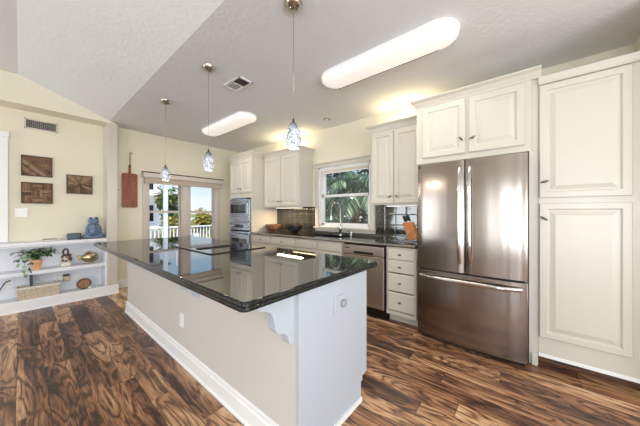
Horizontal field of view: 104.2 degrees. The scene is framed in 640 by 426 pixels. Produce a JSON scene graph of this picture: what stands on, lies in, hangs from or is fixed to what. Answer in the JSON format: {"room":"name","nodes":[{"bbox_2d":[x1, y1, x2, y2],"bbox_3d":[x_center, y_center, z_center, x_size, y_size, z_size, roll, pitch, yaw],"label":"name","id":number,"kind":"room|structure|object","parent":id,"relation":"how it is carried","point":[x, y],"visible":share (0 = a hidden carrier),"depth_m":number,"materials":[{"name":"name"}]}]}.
{"room":"kitchen","nodes":[
{"label":"kitchen","id":0,"kind":"room"},
{"bbox_2d":[0,106,238,279],"bbox_3d":[-4.480,-0.310,2.965,0.140,3.150,8.130,0,0,40],"label":"wall","id":1,"kind":"structure","parent":0,"point":[77,147],"depth_m":3.86,"materials":[{"name":"paint"}]},
{"bbox_2d":[0,131,8,242],"bbox_3d":[-4.482,-0.340,2.821,0.040,1.450,1.205,0,0,40],"label":"trim","id":2,"kind":"structure","parent":1,"relation":"attached to","point":[4,135],"depth_m":3.24,"materials":[{"name":"white paint"}]},
{"bbox_2d":[0,0,17,73],"bbox_3d":[-2.097,-1.825,-1.293,9.270,0.120,4.630,0,0,40],"label":"ceiling","id":3,"kind":"structure","parent":1,"relation":"attached to","point":[8,8],"depth_m":2.49,"materials":[{"name":"white paint"}]},
{"bbox_2d":[15,208,27,216],"bbox_3d":[-4.042,-0.005,3.372,0.010,0.115,0.116,0,0,40],"label":"light switch","id":4,"kind":"object","parent":1,"relation":"attached to","point":[19,212],"visible":1,"depth_m":3.37,"materials":[{"name":"white plastic"}]},
{"bbox_2d":[21,154,51,177],"bbox_3d":[-3.946,-0.650,3.473,0.030,0.280,0.289,0,0,40],"label":"wall art","id":5,"kind":"object","parent":1,"relation":"attached to","point":[38,166],"visible":1,"depth_m":3.46,"materials":[{"name":"brown wood"}]},
{"bbox_2d":[21,182,52,203],"bbox_3d":[-3.945,-0.278,3.474,0.030,0.291,0.292,0,0,40],"label":"wall art","id":6,"kind":"object","parent":1,"relation":"attached to","point":[31,192],"visible":1,"depth_m":3.47,"materials":[{"name":"brown wood"}]},
{"bbox_2d":[24,117,57,132],"bbox_3d":[-3.926,-1.230,3.509,0.013,0.140,0.315,0,0,40],"label":"air vent","id":7,"kind":"object","parent":1,"relation":"in","point":[29,123],"visible":1,"depth_m":3.50,"materials":[{"name":"silver metal"}]},
{"bbox_2d":[27,120,55,130],"bbox_3d":[-3.926,-1.230,3.509,0.008,0.104,0.279,0,0,40],"label":"grille","id":8,"kind":"object","parent":7,"relation":"attached to","point":[31,124],"depth_m":3.51,"materials":[{"name":"grey metal"}]},
{"bbox_2d":[0,70,117,126],"bbox_3d":[-5.066,-1.580,1.924,0.290,0.370,5.480,0,0,40],"label":"wall","id":9,"kind":"structure","parent":1,"relation":"attached to","point":[16,91],"depth_m":3.32,"materials":[{"name":"paint"}]},
{"bbox_2d":[66,174,92,194],"bbox_3d":[-3.670,-0.432,3.805,0.030,0.282,0.287,0,0,40],"label":"wall art","id":10,"kind":"object","parent":1,"relation":"attached to","point":[75,184],"visible":1,"depth_m":3.79,"materials":[{"name":"brown wood"}]},
{"bbox_2d":[103,123,116,285],"bbox_3d":[-3.354,-0.065,3.982,0.290,2.660,0.125,0,0,40],"label":"column","id":11,"kind":"structure","parent":1,"relation":"attached to","point":[109,130],"depth_m":3.89,"materials":[{"name":"paint"}]},
{"bbox_2d":[17,0,223,119],"bbox_3d":[-0.329,-1.660,0.833,9.270,0.450,0.900,0,0,40],"label":"ceiling","id":12,"kind":"structure","parent":1,"relation":"attached to","point":[95,55],"depth_m":2.32,"materials":[{"name":"white paint"}]},
{"bbox_2d":[117,279,127,287],"bbox_3d":[-2.863,1.195,4.787,0.016,0.140,1.740,0,0,40],"label":"baseboard","id":13,"kind":"structure","parent":1,"relation":"attached to","point":[123,283],"depth_m":4.22,"materials":[{"name":"white paint"}]},
{"bbox_2d":[148,183,182,238],"bbox_3d":[-2.977,0.090,4.772,0.140,1.450,0.590,0,0,40],"label":"window","id":14,"kind":"structure","parent":1,"relation":"in","point":[180,188],"depth_m":4.95,"materials":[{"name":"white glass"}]},
{"bbox_2d":[141,172,219,239],"bbox_3d":[-2.683,0.115,4.976,0.050,1.680,1.500,0,0,40],"label":"trim","id":15,"kind":"structure","parent":1,"relation":"attached to","point":[186,189],"depth_m":4.97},
{"bbox_2d":[141,171,222,188],"bbox_3d":[-2.643,-0.635,4.955,0.091,0.200,1.510,0,0,40],"label":"window blind","id":16,"kind":"object","parent":1,"relation":"attached to","point":[149,177],"visible":1,"depth_m":4.87,"materials":[{"name":"beige fabric"}]},
{"bbox_2d":[190,187,215,238],"bbox_3d":[-2.526,0.090,5.314,0.140,1.450,0.560,0,0,40],"label":"window","id":17,"kind":"structure","parent":1,"relation":"in","point":[213,190],"depth_m":5.48,"materials":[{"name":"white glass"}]},
{"bbox_3d":[-3.259,-1.027,4.286,0.048,0.026,0.034,0,0,40],"label":"wall hook","id":18,"kind":"object","parent":1,"relation":"attached to","visible":0},
{"bbox_2d":[122,154,137,207],"bbox_3d":[-3.265,-0.558,4.277,0.042,0.925,0.220,0,0,40],"label":"cutting board","id":19,"kind":"object","parent":18,"relation":"hanging from","point":[129,180],"visible":1,"depth_m":4.27,"materials":[{"name":"brown wood"}]},
{"bbox_2d":[0,287,639,425],"bbox_3d":[-0.978,1.325,0.052,9.270,0.120,8.130,0,0,40],"label":"floor","id":20,"kind":"structure","parent":0,"point":[87,362],"depth_m":1.85,"materials":[{"name":"brown wood"}]},
{"bbox_2d":[0,237,119,315],"bbox_3d":[-4.028,0.826,3.156,0.310,0.878,2.301,0,0,40],"label":"shelf","id":21,"kind":"object","parent":20,"relation":"on","point":[96,272],"visible":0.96,"depth_m":3.51,"materials":[{"name":"white paint"}]},
{"bbox_2d":[6,278,13,287],"bbox_3d":[-4.096,0.920,3.290,0.009,0.116,0.072,0,0,40],"label":"wall outlet","id":22,"kind":"object","parent":21,"relation":"attached to","point":[10,283],"visible":1,"depth_m":3.29,"materials":[{"name":"white plastic"}]},
{"bbox_2d":[10,247,59,277],"bbox_3d":[-3.816,0.645,3.354,0.264,0.371,0.460,0,0,17],"label":"ivy","id":23,"kind":"object","parent":21,"relation":"on","point":[35,254],"visible":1,"depth_m":3.31,"materials":[{"name":"green plant"}]},
{"bbox_2d":[30,259,41,269],"bbox_3d":[-3.827,0.695,3.358,0.111,0.135,0.112,0,0,40],"label":"pot","id":24,"kind":"object","parent":21,"relation":"on","point":[37,264],"depth_m":3.33,"materials":[{"name":"orange ceramic"}]},
{"bbox_2d":[16,280,60,300],"bbox_3d":[-3.804,1.050,3.371,0.172,0.167,0.400,0,0,40],"label":"wicker basket","id":25,"kind":"object","parent":21,"relation":"on","point":[25,292],"visible":1,"depth_m":3.33,"materials":[{"name":"beige wicker"}]},
{"bbox_2d":[42,238,57,240],"bbox_3d":[-3.757,0.372,3.467,0.118,0.028,0.152,0,0,40],"label":"paper stack","id":26,"kind":"object","parent":21,"relation":"on","point":[50,239],"visible":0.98,"depth_m":3.45,"materials":[{"name":"beige paper"}]},
{"bbox_2d":[54,273,60,280],"bbox_3d":[-3.818,0.930,3.624,0.009,0.116,0.072,0,0,40],"label":"wall outlet","id":27,"kind":"object","parent":21,"relation":"attached to","point":[57,276],"visible":0.94,"depth_m":3.62,"materials":[{"name":"white plastic"}]},
{"bbox_2d":[60,248,72,266],"bbox_3d":[-3.660,0.635,3.590,0.124,0.255,0.133,0,0,40],"label":"figurine","id":28,"kind":"object","parent":21,"relation":"on","point":[66,258],"visible":1,"depth_m":3.57,"materials":[{"name":"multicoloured ceramic"}]},
{"bbox_2d":[63,274,69,280],"bbox_3d":[-3.748,0.954,3.678,0.048,0.098,0.073,0,0,40],"label":"plug","id":29,"kind":"object","parent":21,"relation":"attached to","point":[66,277],"visible":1,"depth_m":3.66,"materials":[{"name":"beige plastic"}]},
{"bbox_2d":[66,233,81,239],"bbox_3d":[-3.618,0.342,3.664,0.138,0.089,0.151,0,0,40],"label":"box","id":30,"kind":"object","parent":21,"relation":"on","point":[70,236],"visible":0.99,"depth_m":3.62,"materials":[{"name":"teal ceramic"}]},
{"bbox_2d":[76,278,91,288],"bbox_3d":[-3.532,1.056,3.727,0.048,0.148,0.164,0,0,40],"label":"wooden plaque","id":31,"kind":"object","parent":21,"relation":"on","point":[84,283],"visible":0.99,"depth_m":3.72,"materials":[{"name":"brown wood"}]},
{"bbox_2d":[76,251,97,263],"bbox_3d":[-3.517,0.670,3.763,0.088,0.184,0.252,0,0,40],"label":"fish","id":32,"kind":"object","parent":21,"relation":"on","point":[88,257],"visible":1,"depth_m":3.75},
{"bbox_2d":[82,217,104,238],"bbox_3d":[-3.468,0.223,3.814,0.157,0.326,0.266,0,0,40],"label":"frog statue","id":33,"kind":"object","parent":21,"relation":"on","point":[93,229],"visible":1,"depth_m":3.79,"materials":[{"name":"blue ceramic"}]},
{"bbox_2d":[125,262,365,425],"bbox_3d":[-1.144,0.828,2.370,3.118,0.874,0.909,0,0,40],"label":"kitchen island","id":34,"kind":"object","parent":20,"relation":"on","point":[300,359],"visible":0.66,"depth_m":1.51,"materials":[{"name":"paint"}]},
{"bbox_2d":[180,312,183,327],"bbox_3d":[-1.172,0.907,2.109,0.070,0.115,0.006,0,0,40],"label":"outlet plate","id":35,"kind":"object","parent":34,"relation":"attached to","point":[181,313],"depth_m":2.10,"materials":[{"name":"white plastic"}]},
{"bbox_2d":[93,236,377,312],"bbox_3d":[-1.130,0.370,2.390,3.125,0.040,1.140,0,0,40],"label":"island countertop","id":36,"kind":"structure","parent":34,"relation":"on","point":[244,281],"depth_m":1.59,"materials":[{"name":"stone"}]},
{"bbox_2d":[175,241,264,254],"bbox_3d":[-1.018,0.330,2.537,0.738,0.039,0.568,0,0,40],"label":"cooktop","id":37,"kind":"object","parent":36,"relation":"in","point":[218,247],"visible":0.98,"depth_m":2.47,"materials":[{"name":"black glass"}]},
{"bbox_2d":[195,245,230,248],"bbox_3d":[-1.059,0.338,2.487,0.070,0.009,0.330,0,0,40],"label":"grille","id":38,"kind":"object","parent":37,"relation":"attached to","point":[219,246],"depth_m":2.47,"materials":[{"name":"black metal"}]},
{"bbox_2d":[333,293,346,314],"bbox_3d":[0.125,0.540,1.478,0.026,0.100,0.118,0,0,40],"label":"switch plate","id":39,"kind":"object","parent":34,"relation":"attached to","point":[339,299],"depth_m":1.48,"materials":[{"name":"grey plastic"}]},
{"bbox_2d":[227,151,276,243],"bbox_3d":[-1.355,0.070,5.025,0.840,2.390,0.664,0,0,40],"label":"tall cabinet","id":40,"kind":"object","parent":20,"relation":"on","point":[247,168],"visible":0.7,"depth_m":4.72,"materials":[{"name":"paint"}]},
{"bbox_2d":[228,222,250,243],"bbox_3d":[-1.395,0.557,4.977,0.660,0.765,0.631,0,0,40],"label":"wall oven","id":41,"kind":"object","parent":40,"relation":"in","point":[240,231],"visible":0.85,"depth_m":4.73,"materials":[{"name":"silver metal"}]},
{"bbox_2d":[229,198,250,220],"bbox_3d":[-1.405,-0.067,4.964,0.660,0.427,0.564,0,0,40],"label":"microwave","id":42,"kind":"object","parent":40,"relation":"in","point":[240,209],"visible":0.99,"depth_m":4.73,"materials":[{"name":"metal"}]},
{"bbox_2d":[252,234,270,245],"bbox_3d":[-0.873,0.828,4.618,0.528,0.874,0.615,0,0,40],"label":"drawer","id":43,"kind":"object","parent":20,"relation":"on","point":[264,240],"visible":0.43,"depth_m":4.38,"materials":[{"name":"paint"}]},
{"bbox_2d":[271,236,295,249],"bbox_3d":[-0.436,0.828,4.255,0.603,0.874,0.615,0,0,40],"label":"drawer","id":44,"kind":"object","parent":20,"relation":"on","point":[280,242],"visible":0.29,"depth_m":4.02,"materials":[{"name":"paint"}]},
{"bbox_2d":[296,236,344,255],"bbox_3d":[0.134,0.828,3.781,0.876,0.874,0.615,0,0,40],"label":"base cabinet","id":45,"kind":"object","parent":20,"relation":"on","point":[318,246],"visible":0.12,"depth_m":3.52,"materials":[{"name":"paint"}]},
{"bbox_2d":[251,230,417,248],"bbox_3d":[0.077,0.369,3.854,2.961,0.039,0.634,0,0,40],"label":"countertop","id":46,"kind":"structure","parent":45,"relation":"on","point":[366,240],"depth_m":3.42,"materials":[{"name":"black stone"}]},
{"bbox_2d":[265,224,280,231],"bbox_3d":[-0.888,0.282,4.719,0.290,0.135,0.290,0,0,40],"label":"wooden bowl","id":47,"kind":"object","parent":46,"relation":"on","point":[272,227],"visible":1,"depth_m":4.63,"materials":[{"name":"brown wood"}]},
{"bbox_2d":[287,225,301,232],"bbox_3d":[-0.447,0.284,4.404,0.270,0.130,0.270,0,0,40],"label":"bowl","id":48,"kind":"object","parent":46,"relation":"on","point":[293,228],"visible":0.99,"depth_m":4.31,"materials":[{"name":"ceramic"}]},
{"bbox_2d":[330,202,341,234],"bbox_3d":[0.244,0.084,3.898,0.235,0.530,0.088,0,0,-30],"label":"kitchen faucet","id":49,"kind":"object","parent":46,"relation":"on","point":[333,203],"visible":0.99,"depth_m":3.91,"materials":[{"name":"silver metal"}]},
{"bbox_2d":[399,222,417,242],"bbox_3d":[1.092,0.228,3.020,0.223,0.241,0.122,0,0,40],"label":"knife block","id":50,"kind":"object","parent":46,"relation":"on","point":[411,231],"visible":0.91,"depth_m":2.98,"materials":[{"name":"orange wood"}]},
{"bbox_2d":[343,243,387,318],"bbox_3d":[0.704,0.829,3.304,0.592,0.863,0.579,0,0,40],"label":"dishwasher","id":51,"kind":"object","parent":20,"relation":"on","point":[376,277],"visible":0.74,"depth_m":2.98,"materials":[{"name":"silver metal"}]},
{"bbox_2d":[387,247,419,326],"bbox_3d":[1.075,0.828,2.998,0.344,0.874,0.615,0,0,40],"label":"base cabinet","id":52,"kind":"object","parent":20,"relation":"on","point":[402,263],"visible":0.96,"depth_m":2.77,"materials":[{"name":"paint"}]},
{"bbox_2d":[418,152,527,365],"bbox_3d":[1.528,0.387,2.507,0.868,1.757,0.771,0,0,40],"label":"refrigerator","id":53,"kind":"object","parent":20,"relation":"on","point":[473,212],"visible":1,"depth_m":2.19,"materials":[{"name":"silver metal"}]},
{"bbox_2d":[410,65,541,365],"bbox_3d":[1.581,0.036,2.589,1.060,2.457,0.654,0,0,40],"label":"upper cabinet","id":54,"kind":"object","parent":20,"relation":"on","point":[498,115],"visible":0.99,"depth_m":2.24,"materials":[{"name":"paint"}]},
{"bbox_2d":[538,51,639,388],"bbox_3d":[2.218,0.080,2.064,0.628,2.370,0.647,0,0,40],"label":"pantry cabinet","id":55,"kind":"object","parent":20,"relation":"on","point":[589,115],"visible":0.99,"depth_m":1.86,"materials":[{"name":"paint"}]},
{"bbox_2d":[109,0,639,152],"bbox_3d":[0.790,-1.495,2.178,9.270,0.120,2.600,0,0,40],"label":"ceiling","id":56,"kind":"structure","parent":0,"point":[252,40],"depth_m":2.28,"materials":[{"name":"white paint"}]},
{"bbox_2d":[160,99,170,180],"bbox_3d":[-1.978,-0.925,3.189,0.124,1.018,0.124,0,0,40],"label":"pendant light","id":57,"kind":"object","parent":56,"relation":"hanging from","point":[165,173],"visible":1,"depth_m":3.17,"materials":[{"name":"silver glass"}]},
{"bbox_2d":[202,63,214,170],"bbox_3d":[-1.097,-0.928,2.451,0.124,1.012,0.124,0,0,40],"label":"pendant light","id":58,"kind":"object","parent":56,"relation":"hanging from","point":[208,160],"visible":1,"depth_m":2.42,"materials":[{"name":"silver glass"}]},
{"bbox_2d":[202,111,256,136],"bbox_3d":[-1.485,-1.393,3.993,1.330,0.082,0.320,0,0,40],"label":"ceiling light","id":59,"kind":"object","parent":56,"relation":"attached to","point":[237,120],"visible":0.99,"depth_m":3.81,"materials":[{"name":"white plastic"}]},
{"bbox_2d":[223,75,252,91],"bbox_3d":[-0.912,-1.428,2.762,0.315,0.013,0.180,0,0,40],"label":"ceiling vent","id":60,"kind":"object","parent":56,"relation":"in","point":[238,83],"visible":1,"depth_m":2.75,"materials":[{"name":"white plastic"}]},
{"bbox_2d":[284,0,302,149],"bbox_3d":[-0.181,-0.938,1.702,0.124,0.994,0.124,0,0,40],"label":"pendant light","id":61,"kind":"object","parent":56,"relation":"hanging from","point":[293,135],"visible":1,"depth_m":1.68,"materials":[{"name":"silver glass"}]},
{"bbox_2d":[321,17,459,88],"bbox_3d":[0.552,-1.393,2.298,1.310,0.082,0.320,0,0,40],"label":"ceiling light","id":62,"kind":"object","parent":56,"relation":"attached to","point":[433,36],"visible":1,"depth_m":2.13,"materials":[{"name":"white plastic"}]},
{"bbox_2d":[239,44,633,335],"bbox_3d":[0.460,-0.085,4.032,6.090,2.700,0.152,0,0,40],"label":"wall","id":63,"kind":"structure","parent":0,"point":[351,139],"depth_m":3.84,"materials":[{"name":"paint"}]},
{"bbox_2d":[263,145,314,207],"bbox_3d":[-0.595,-0.616,4.575,1.005,1.018,0.384,0,0,40],"label":"upper cabinet","id":64,"kind":"object","parent":63,"relation":"attached to","point":[288,173],"visible":1,"depth_m":4.37,"materials":[{"name":"paint"}]},
{"bbox_2d":[313,154,375,233],"bbox_3d":[0.369,-0.275,4.025,1.200,1.170,0.100,0,0,40],"label":"trim","id":65,"kind":"structure","parent":63,"relation":"attached to","point":[365,158],"depth_m":3.99,"materials":[{"name":"paint"}]},
{"bbox_2d":[319,161,369,228],"bbox_3d":[0.413,-0.270,4.078,1.000,1.010,0.140,0,0,40],"label":"window","id":66,"kind":"structure","parent":63,"relation":"in","point":[322,178],"depth_m":4.20,"materials":[{"name":"white paint"}]},
{"bbox_2d":[321,163,368,174],"bbox_3d":[0.385,-0.708,4.044,0.930,0.081,0.040,0,0,40],"label":"roller shade","id":67,"kind":"object","parent":66,"relation":"attached to","point":[361,166],"visible":0.92,"depth_m":4.00,"materials":[{"name":"white fabric"}]},
{"bbox_2d":[365,115,417,205],"bbox_3d":[1.004,-0.626,3.245,0.715,1.038,0.384,0,0,40],"label":"upper cabinet","id":68,"kind":"object","parent":63,"relation":"attached to","point":[394,167],"visible":0.91,"depth_m":3.10,"materials":[{"name":"paint"}]},
{"bbox_2d":[386,204,417,206],"bbox_3d":[1.046,-0.096,3.149,0.420,0.022,0.080,0,0,40],"label":"light","id":69,"kind":"object","parent":68,"relation":"attached to","point":[402,204],"visible":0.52,"depth_m":3.09,"materials":[{"name":"white plastic"}]},
{"bbox_2d":[634,36,639,51],"bbox_3d":[2.480,-0.085,1.794,0.120,2.700,0.730,0,0,40],"label":"wall","id":70,"kind":"structure","parent":0,"point":[637,43],"depth_m":2.05,"materials":[{"name":"paint"}]},
{"label":"outside","id":71,"kind":"structure","parent":0,"visible":0},
{"bbox_3d":[-5.138,2.115,17.280,110.000,0.100,100.000,0,0,40],"label":"ground","id":72,"kind":"structure","parent":71,"visible":0},
{"bbox_2d":[149,183,177,238],"bbox_3d":[-18.670,-1.935,15.788,12.100,8.000,13.600,0,0,40],"label":"neighbor house","id":73,"kind":"structure","parent":72,"relation":"on","point":[154,217],"depth_m":17.29,"materials":[{"name":"white"}]},
{"bbox_2d":[153,185,177,228],"bbox_3d":[-8.725,0.236,14.736,1.872,3.676,1.973,0,0,40],"label":"leafy tree","id":74,"kind":"object","parent":72,"relation":"on","point":[172,197],"visible":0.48,"depth_m":14.44,"materials":[{"name":"green plant"}]},
{"bbox_2d":[155,216,197,237],"bbox_3d":[-5.734,1.094,9.825,1.289,1.970,1.669,0,0,40],"label":"leafy tree","id":75,"kind":"object","parent":72,"relation":"on","point":[172,217],"visible":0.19,"depth_m":9.69,"materials":[{"name":"green plant"}]},
{"bbox_2d":[191,207,211,238],"bbox_3d":[-5.399,0.897,11.790,1.346,2.356,1.405,0,0,40],"label":"leafy tree","id":76,"kind":"object","parent":72,"relation":"on","point":[200,218],"visible":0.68,"depth_m":11.45,"materials":[{"name":"green plant"}]},
{"bbox_2d":[325,216,351,222],"bbox_3d":[0.220,1.066,6.289,1.984,2.010,1.566,0,0,-1],"label":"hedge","id":77,"kind":"object","parent":72,"relation":"on","point":[327,219],"visible":0.18,"depth_m":5.72,"materials":[{"name":"green plant"}]},
{"bbox_2d":[325,174,367,219],"bbox_3d":[0.692,0.411,8.128,2.762,3.315,2.578,0,0,-24],"label":"palm tree","id":78,"kind":"object","parent":72,"relation":"on","point":[329,181],"visible":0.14,"depth_m":7.46,"materials":[{"name":"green plant"}]},
{"bbox_2d":[325,171,368,222],"bbox_3d":[1.055,0.539,6.051,2.368,3.060,2.264,0,0,1],"label":"palm tree","id":79,"kind":"object","parent":72,"relation":"on","point":[355,187],"visible":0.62,"depth_m":5.70,"materials":[{"name":"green plant"}]},
{"bbox_2d":[325,169,368,223],"bbox_3d":[1.615,-0.074,9.778,7.379,4.355,1.534,0,0,40],"label":"hedge","id":80,"kind":"object","parent":72,"relation":"on","point":[364,217],"visible":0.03,"depth_m":9.81,"materials":[{"name":"green plant"}]},
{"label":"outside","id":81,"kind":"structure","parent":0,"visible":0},
{"bbox_3d":[-3.964,1.495,6.548,3.530,0.140,13.000,0,0,40],"label":"porch deck","id":82,"kind":"object","parent":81,"visible":0},
{"bbox_2d":[163,184,167,237],"bbox_3d":[-4.585,-0.155,7.390,0.100,3.160,0.100,0,0,40],"label":"porch column","id":83,"kind":"structure","parent":82,"relation":"on","point":[165,187],"depth_m":7.36,"materials":[{"name":"white wood"}]},
{"bbox_2d":[150,225,211,238],"bbox_3d":[-4.378,0.865,8.193,0.150,1.120,7.000,0,0,40],"label":"porch railing","id":84,"kind":"object","parent":82,"relation":"on","point":[197,226],"visible":0.05,"depth_m":7.96,"materials":[{"name":"white wood"}]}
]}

